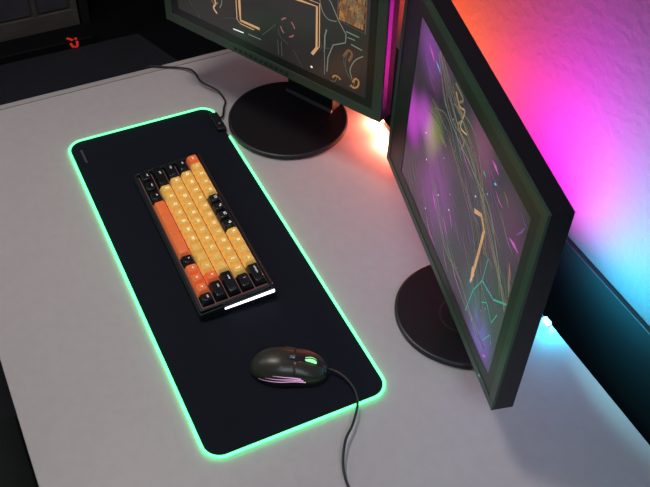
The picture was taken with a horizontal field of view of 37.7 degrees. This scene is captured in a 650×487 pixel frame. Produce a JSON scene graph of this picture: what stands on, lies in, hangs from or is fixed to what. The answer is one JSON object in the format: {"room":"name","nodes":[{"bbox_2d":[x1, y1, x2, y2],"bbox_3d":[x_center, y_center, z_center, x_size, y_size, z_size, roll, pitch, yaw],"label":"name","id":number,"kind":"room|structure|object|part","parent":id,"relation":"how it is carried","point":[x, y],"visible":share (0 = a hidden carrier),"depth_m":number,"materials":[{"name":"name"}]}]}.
{"room":"gaming room","nodes":[
{"label":"gaming room","id":0,"kind":"room"},
{"bbox_2d":[0,0,226,486],"bbox_3d":[-1.306,0.341,2.432,3.000,0.050,5.800,-18,49,-18],"label":"floor","id":1,"kind":"structure","parent":0,"point":[110,19],"depth_m":3.50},
{"bbox_2d":[0,416,36,486],"bbox_3d":[-1.064,0.653,2.090,0.842,0.020,0.757,-18,49,-18],"label":"floor mat","id":2,"kind":"object","parent":1,"relation":"on","point":[15,468],"visible":1,"depth_m":2.23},
{"bbox_2d":[0,0,79,41],"bbox_3d":[-1.673,-0.930,3.230,1.495,0.550,0.508,-18,49,-18],"label":"base cabinet","id":3,"kind":"object","parent":1,"relation":"on","point":[18,18],"visible":0.9,"depth_m":3.41,"materials":[{"name":"grey wood"}]},
{"bbox_3d":[-1.296,-0.877,3.171,0.556,0.412,0.011,-18,49,-18],"label":"door","id":4,"kind":"part","parent":3,"relation":"part of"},
{"bbox_3d":[-0.973,-0.983,3.285,0.110,0.412,0.011,-18,49,-18],"label":"door","id":5,"kind":"part","parent":3,"relation":"part of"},
{"bbox_2d":[0,23,93,64],"bbox_3d":[-1.418,-0.576,3.254,1.260,0.036,0.098,-18,49,-18],"label":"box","id":6,"kind":"object","parent":1,"relation":"on","point":[79,35],"visible":1,"depth_m":3.38,"materials":[{"name":"black"}]},
{"bbox_2d":[76,0,90,24],"bbox_3d":[-0.982,-1.116,3.523,0.033,0.420,0.500,-18,49,-18],"label":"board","id":7,"kind":"object","parent":1,"relation":"on","point":[82,5],"visible":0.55,"depth_m":3.48,"materials":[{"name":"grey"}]},
{"bbox_2d":[0,33,176,104],"bbox_3d":[-1.188,-0.163,2.882,1.795,0.008,1.115,-18,49,-18],"label":"cabinet","id":8,"kind":"object","parent":1,"relation":"on","point":[61,70],"visible":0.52,"depth_m":3.33,"materials":[{"name":"wood"}]},
{"bbox_2d":[0,49,649,486],"bbox_3d":[-0.045,0.468,1.796,0.861,0.748,1.796,-18,49,-18],"label":"desk","id":9,"kind":"object","parent":1,"relation":"on","point":[96,403],"depth_m":1.56,"materials":[{"name":"laminate"}]},
{"bbox_2d":[144,65,225,117],"bbox_3d":[-0.334,-0.108,2.335,0.350,0.754,0.079,34,54,27],"label":"cable","id":10,"kind":"object","parent":9,"relation":"on","point":[148,66],"visible":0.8,"depth_m":2.06,"materials":[{"name":"black rubber"}]},
{"bbox_2d":[69,108,385,458],"bbox_3d":[-0.207,0.015,1.710,0.313,0.014,0.805,-18,49,-18],"label":"mouse pad","id":11,"kind":"object","parent":9,"relation":"on","point":[228,412],"visible":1,"depth_m":1.62,"materials":[{"name":"black fabric"}]},
{"bbox_2d":[134,153,274,320],"bbox_3d":[-0.226,-0.026,1.723,0.136,0.043,0.378,-18,49,-18],"label":"keyboard","id":12,"kind":"object","parent":11,"relation":"on","point":[217,266],"visible":1,"depth_m":1.69,"materials":[{"name":"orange plastic"}]},
{"bbox_2d":[249,346,358,486],"bbox_3d":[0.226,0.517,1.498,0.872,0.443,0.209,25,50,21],"label":"computer mouse","id":13,"kind":"object","parent":11,"relation":"on","point":[286,366],"visible":1,"depth_m":1.51,"materials":[{"name":"grey plastic"}]},
{"bbox_3d":[0.273,0.551,1.484,0.759,0.417,0.205,25,50,20],"label":"cord","id":14,"kind":"part","parent":13,"relation":"part of","materials":[{"name":"black rubber"}]},
{"bbox_2d":[164,0,399,159],"bbox_3d":[-0.068,-0.449,1.780,0.531,0.564,0.248,30,52,24],"label":"monitor","id":15,"kind":"object","parent":9,"relation":"on","point":[332,54],"visible":1,"depth_m":1.76,"materials":[{"name":"black plastic"}]},
{"bbox_3d":[0.108,-0.356,1.576,0.001,0.384,0.017,30,52,24],"label":"trim","id":16,"kind":"part","parent":15,"relation":"part of","materials":[{"name":"purple"}]},
{"bbox_3d":[0.207,-0.125,1.863,0.009,0.008,0.803,-18,49,-18],"label":"led strip","id":17,"kind":"part","parent":9,"relation":"part of","materials":[{"name":"white plastic"}]},
{"bbox_2d":[386,0,574,409],"bbox_3d":[0.236,-0.068,1.471,0.234,0.494,0.567,-8,47,-10],"label":"monitor","id":18,"kind":"object","parent":9,"relation":"on","point":[491,218],"visible":1,"depth_m":1.36,"materials":[{"name":"black plastic"}]},
{"bbox_2d":[542,317,550,325],"bbox_3d":[0.377,0.132,1.619,0.009,0.007,0.017,-18,49,-18],"label":"light","id":19,"kind":"object","parent":9,"relation":"on","point":[548,323],"depth_m":1.62,"materials":[{"name":"white"}]},
{"bbox_2d":[396,0,649,325],"bbox_3d":[0.123,-1.035,1.973,0.100,2.690,5.800,-18,49,-18],"label":"wall","id":20,"kind":"structure","parent":0,"point":[575,73],"depth_m":1.66,"materials":[{"name":"grey paint"}]},
{"bbox_2d":[384,47,649,444],"bbox_3d":[0.050,-0.367,2.630,0.012,0.714,5.800,-18,49,-18],"label":"trim","id":21,"kind":"structure","parent":20,"relation":"attached to","point":[602,329],"depth_m":1.78,"materials":[{"name":"black"}]}
]}

